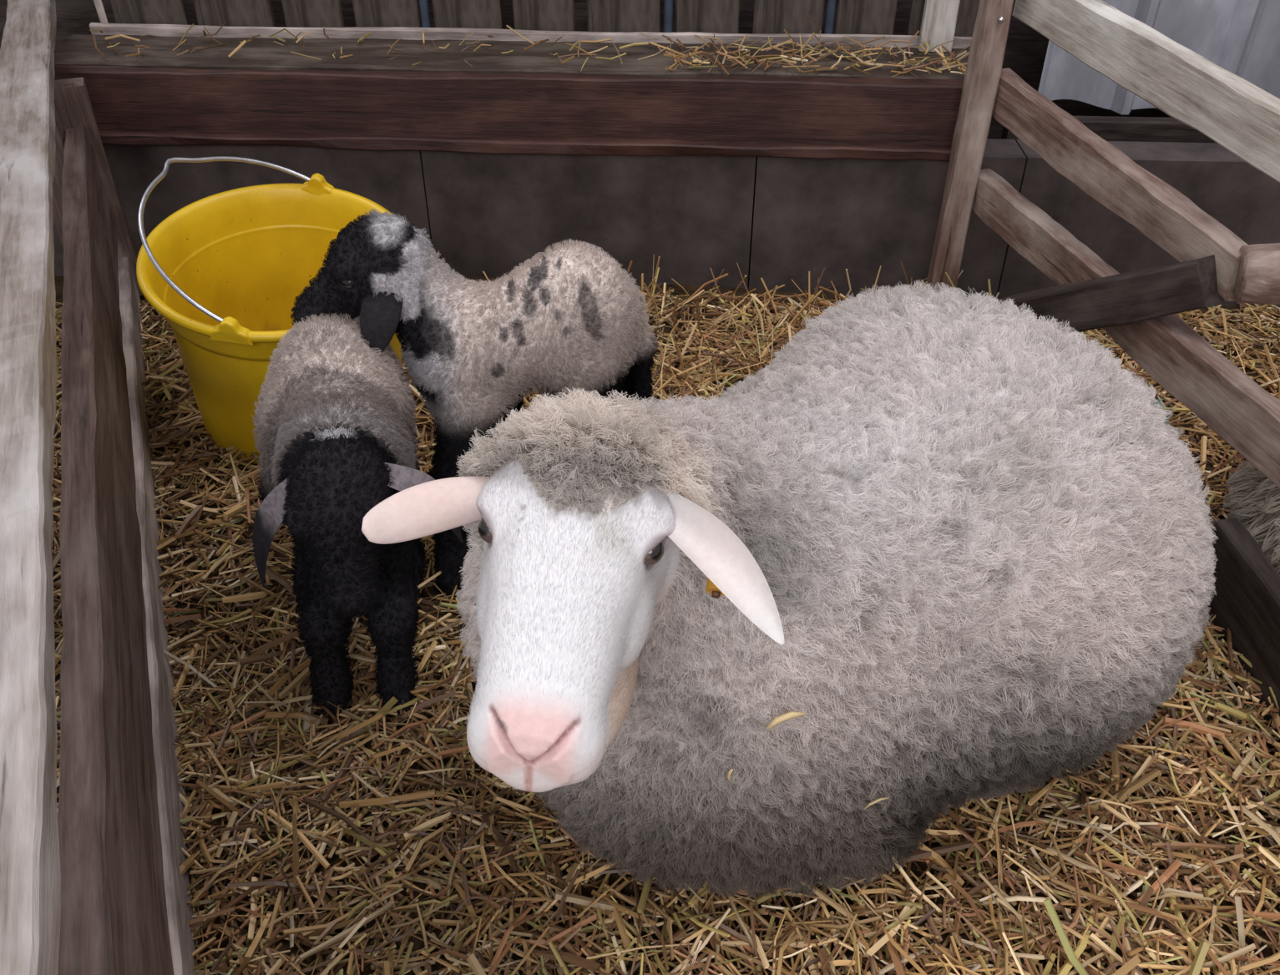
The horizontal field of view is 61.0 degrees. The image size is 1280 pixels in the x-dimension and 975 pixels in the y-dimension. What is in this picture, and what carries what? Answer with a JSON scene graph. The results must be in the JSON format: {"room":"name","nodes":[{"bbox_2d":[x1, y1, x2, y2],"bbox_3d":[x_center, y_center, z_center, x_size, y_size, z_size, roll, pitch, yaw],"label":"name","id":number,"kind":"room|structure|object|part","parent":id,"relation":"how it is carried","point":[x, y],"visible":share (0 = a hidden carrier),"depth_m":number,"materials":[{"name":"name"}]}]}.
{"room":"farm building","nodes":[
{"label":"farm building","id":0,"kind":"room"},
{"bbox_2d":[0,0,1172,139],"bbox_3d":[0.436,-1.474,2.205,6.009,1.900,0.060,2,37,3],"label":"wall","id":1,"kind":"structure","parent":0,"point":[1025,51],"depth_m":2.52,"materials":[{"name":"brown wood"}]},
{"bbox_2d":[52,275,1279,974],"bbox_3d":[0.500,0.017,1.641,5.400,0.063,3.400,0,37,0],"label":"floor","id":2,"kind":"structure","parent":0,"point":[418,944],"depth_m":1.21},
{"bbox_2d":[0,0,198,974],"bbox_3d":[-0.725,-0.095,1.397,0.121,0.517,2.801,-14,39,-18],"label":"fence","id":3,"kind":"object","parent":2,"relation":"on","point":[94,884],"visible":0.98,"depth_m":1.06,"materials":[{"name":"brown wood"}]},
{"bbox_3d":[-0.735,-0.253,1.273,0.089,0.039,2.801,-14,41,-18],"label":"rail","id":4,"kind":"part","parent":3,"relation":"part of","materials":[{"name":"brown wood"}]},
{"bbox_3d":[-1.055,-0.514,2.008,0.058,0.405,0.059,-14,39,-18],"label":"post","id":5,"kind":"part","parent":3,"relation":"part of","materials":[{"name":"brown wood"}]},
{"bbox_3d":[-1.025,-0.559,2.063,0.058,0.410,0.058,-14,39,-18],"label":"post","id":6,"kind":"part","parent":3,"relation":"part of","materials":[{"name":"brown wood"}]},
{"bbox_2d":[51,254,1279,974],"bbox_3d":[0.501,0.113,1.430,5.073,0.179,1.804,0,37,0],"label":"bedding","id":7,"kind":"object","parent":2,"relation":"on","point":[346,744],"visible":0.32,"depth_m":1.16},
{"bbox_2d":[136,156,402,464],"bbox_3d":[-0.538,-0.261,1.685,0.394,0.464,0.408,0,37,0],"label":"bucket","id":8,"kind":"object","parent":7,"relation":"on","point":[225,270],"visible":0.62,"depth_m":1.72,"materials":[{"name":"yellow plastic"}]},
{"bbox_3d":[-0.608,-0.387,1.574,0.194,0.088,0.380,3,46,-4],"label":"wire handle","id":9,"kind":"part","parent":8,"relation":"part of","materials":[{"name":"silver metal"}]},
{"bbox_2d":[252,313,463,720],"bbox_3d":[-0.357,0.026,1.309,0.216,0.392,0.448,-14,39,-17],"label":"lamb","id":10,"kind":"object","parent":7,"relation":"on","point":[335,426],"visible":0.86,"depth_m":1.22,"materials":[{"name":"black"}]},
{"bbox_2d":[290,208,659,596],"bbox_3d":[-0.186,-0.135,1.439,0.468,0.493,0.221,-16,40,-20],"label":"lamb","id":11,"kind":"object","parent":7,"relation":"on","point":[570,316],"visible":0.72,"depth_m":1.33,"materials":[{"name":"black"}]},
{"bbox_2d":[361,279,1217,900],"bbox_3d":[0.199,0.087,1.129,0.961,0.576,0.570,-31,47,-34],"label":"ewe","id":12,"kind":"object","parent":7,"relation":"on","point":[946,531],"visible":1,"depth_m":1.00,"materials":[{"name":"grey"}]},
{"bbox_2d":[727,769,733,782],"bbox_3d":[0.079,0.252,0.951,0.005,0.017,0.004,0,37,0],"label":"bit","id":13,"kind":"object","parent":12,"relation":"attached to","point":[730,771],"visible":1,"depth_m":0.95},
{"bbox_2d":[766,711,804,730],"bbox_3d":[0.124,0.199,0.930,0.034,0.014,0.006,-9,38,-12],"label":"bit","id":14,"kind":"object","parent":12,"relation":"attached to","point":[791,715],"visible":1,"depth_m":0.93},
{"bbox_2d":[863,797,888,809],"bbox_3d":[0.224,0.300,1.033,0.024,0.011,0.003,-9,38,-12],"label":"bit","id":15,"kind":"object","parent":12,"relation":"attached to","point":[869,804],"visible":1,"depth_m":1.03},
{"bbox_2d":[1222,460,1279,576],"bbox_3d":[1.361,-0.060,1.422,1.091,0.465,0.452,-9,38,-12],"label":"sheep","id":16,"kind":"object","parent":7,"relation":"on","point":[1257,506],"visible":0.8,"depth_m":1.43},
{"bbox_2d":[925,0,1279,740],"bbox_3d":[0.732,-0.211,1.246,0.151,0.864,1.647,-5,37,-6],"label":"fence","id":17,"kind":"object","parent":2,"relation":"on","point":[1233,112],"visible":0.91,"depth_m":1.46,"materials":[{"name":"brown wood"}]},
{"bbox_3d":[0.583,-0.685,1.864,0.053,0.850,0.060,1,37,0],"label":"post","id":18,"kind":"part","parent":17,"relation":"part of","materials":[{"name":"brown wood"}]},
{"bbox_2d":[995,254,1224,333],"bbox_3d":[0.621,-0.253,1.517,0.043,0.274,0.370,-18,40,-22],"label":"brace","id":19,"kind":"object","parent":17,"relation":"attached to","point":[1144,295],"visible":0.73,"depth_m":1.43,"materials":[{"name":"brown wood"}]},
{"bbox_3d":[0.674,-0.469,1.594,0.038,0.075,0.718,-5,38,-7],"label":"rail","id":20,"kind":"part","parent":17,"relation":"part of","materials":[{"name":"brown wood"}]},
{"bbox_3d":[0.706,-0.118,1.326,0.045,0.080,1.573,-4,33,-5],"label":"rail","id":21,"kind":"part","parent":17,"relation":"part of","materials":[{"name":"brown wood"}]},
{"bbox_3d":[0.770,-0.332,1.177,0.035,0.079,1.601,-6,38,-7],"label":"rail","id":22,"kind":"part","parent":17,"relation":"part of","materials":[{"name":"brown wood"}]},
{"bbox_2d":[1233,242,1279,304],"bbox_3d":[0.882,-0.247,1.244,0.355,0.114,0.074,9,38,12],"label":"log","id":23,"kind":"object","parent":17,"relation":"on","point":[1257,281],"visible":0.98,"depth_m":1.26,"materials":[{"name":"brown wood"}]},
{"bbox_2d":[1001,116,1216,142],"bbox_3d":[1.920,-0.578,2.188,2.384,0.290,0.040,2,37,3],"label":"dark boarding","id":24,"kind":"object","parent":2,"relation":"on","point":[1110,129],"visible":0.02,"depth_m":2.14,"materials":[{"name":"brown wood"}]},
{"bbox_2d":[53,138,1279,306],"bbox_3d":[0.703,-0.494,2.172,4.604,0.375,0.100,2,37,3],"label":"wall","id":25,"kind":"structure","parent":0,"point":[781,220],"depth_m":2.11,"materials":[{"name":"concrete"}]},
{"bbox_2d":[54,22,971,161],"bbox_3d":[-0.244,-0.768,2.097,1.823,0.161,0.269,2,37,3],"label":"ledge","id":26,"kind":"object","parent":25,"relation":"on","point":[519,101],"visible":0.88,"depth_m":2.02,"materials":[{"name":"red wood"}]},
{"bbox_3d":[-0.278,-0.651,2.051,1.728,0.030,0.053,2,37,3],"label":"rail","id":27,"kind":"part","parent":26,"relation":"part of","materials":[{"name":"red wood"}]},
{"bbox_2d":[89,15,970,79],"bbox_3d":[-0.222,-0.843,2.043,1.719,0.079,0.213,2,37,3],"label":"straw","id":28,"kind":"object","parent":26,"relation":"on","point":[947,60],"visible":0.98,"depth_m":2.03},
{"bbox_2d":[109,0,980,36],"bbox_3d":[-0.193,-1.123,2.021,1.752,0.540,0.038,2,37,3],"label":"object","id":29,"kind":"structure","parent":26,"relation":"on","point":[853,17],"depth_m":2.15,"materials":[{"name":"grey wood"}]},
{"bbox_2d":[93,0,108,23],"bbox_3d":[-1.087,-1.146,2.036,0.018,0.520,0.018,-1,37,1],"label":"frame strip","id":30,"kind":"object","parent":29,"relation":"attached to","point":[98,3],"visible":1,"depth_m":2.17,"materials":[{"name":"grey wood"}]},
{"bbox_2d":[1037,0,1279,114],"bbox_3d":[1.965,-1.220,1.836,2.306,1.261,0.031,2,37,3],"label":"metal sheet","id":31,"kind":"object","parent":29,"relation":"attached to","point":[1242,37],"visible":0.41,"depth_m":2.16,"materials":[{"name":"grey metal"}]},
{"bbox_2d":[917,0,960,51],"bbox_3d":[0.573,-1.074,1.939,0.066,0.559,0.026,0,36,0],"label":"board","id":32,"kind":"object","parent":26,"relation":"on","point":[939,17],"visible":0.96,"depth_m":2.07,"materials":[{"name":"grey wood"}]}
]}

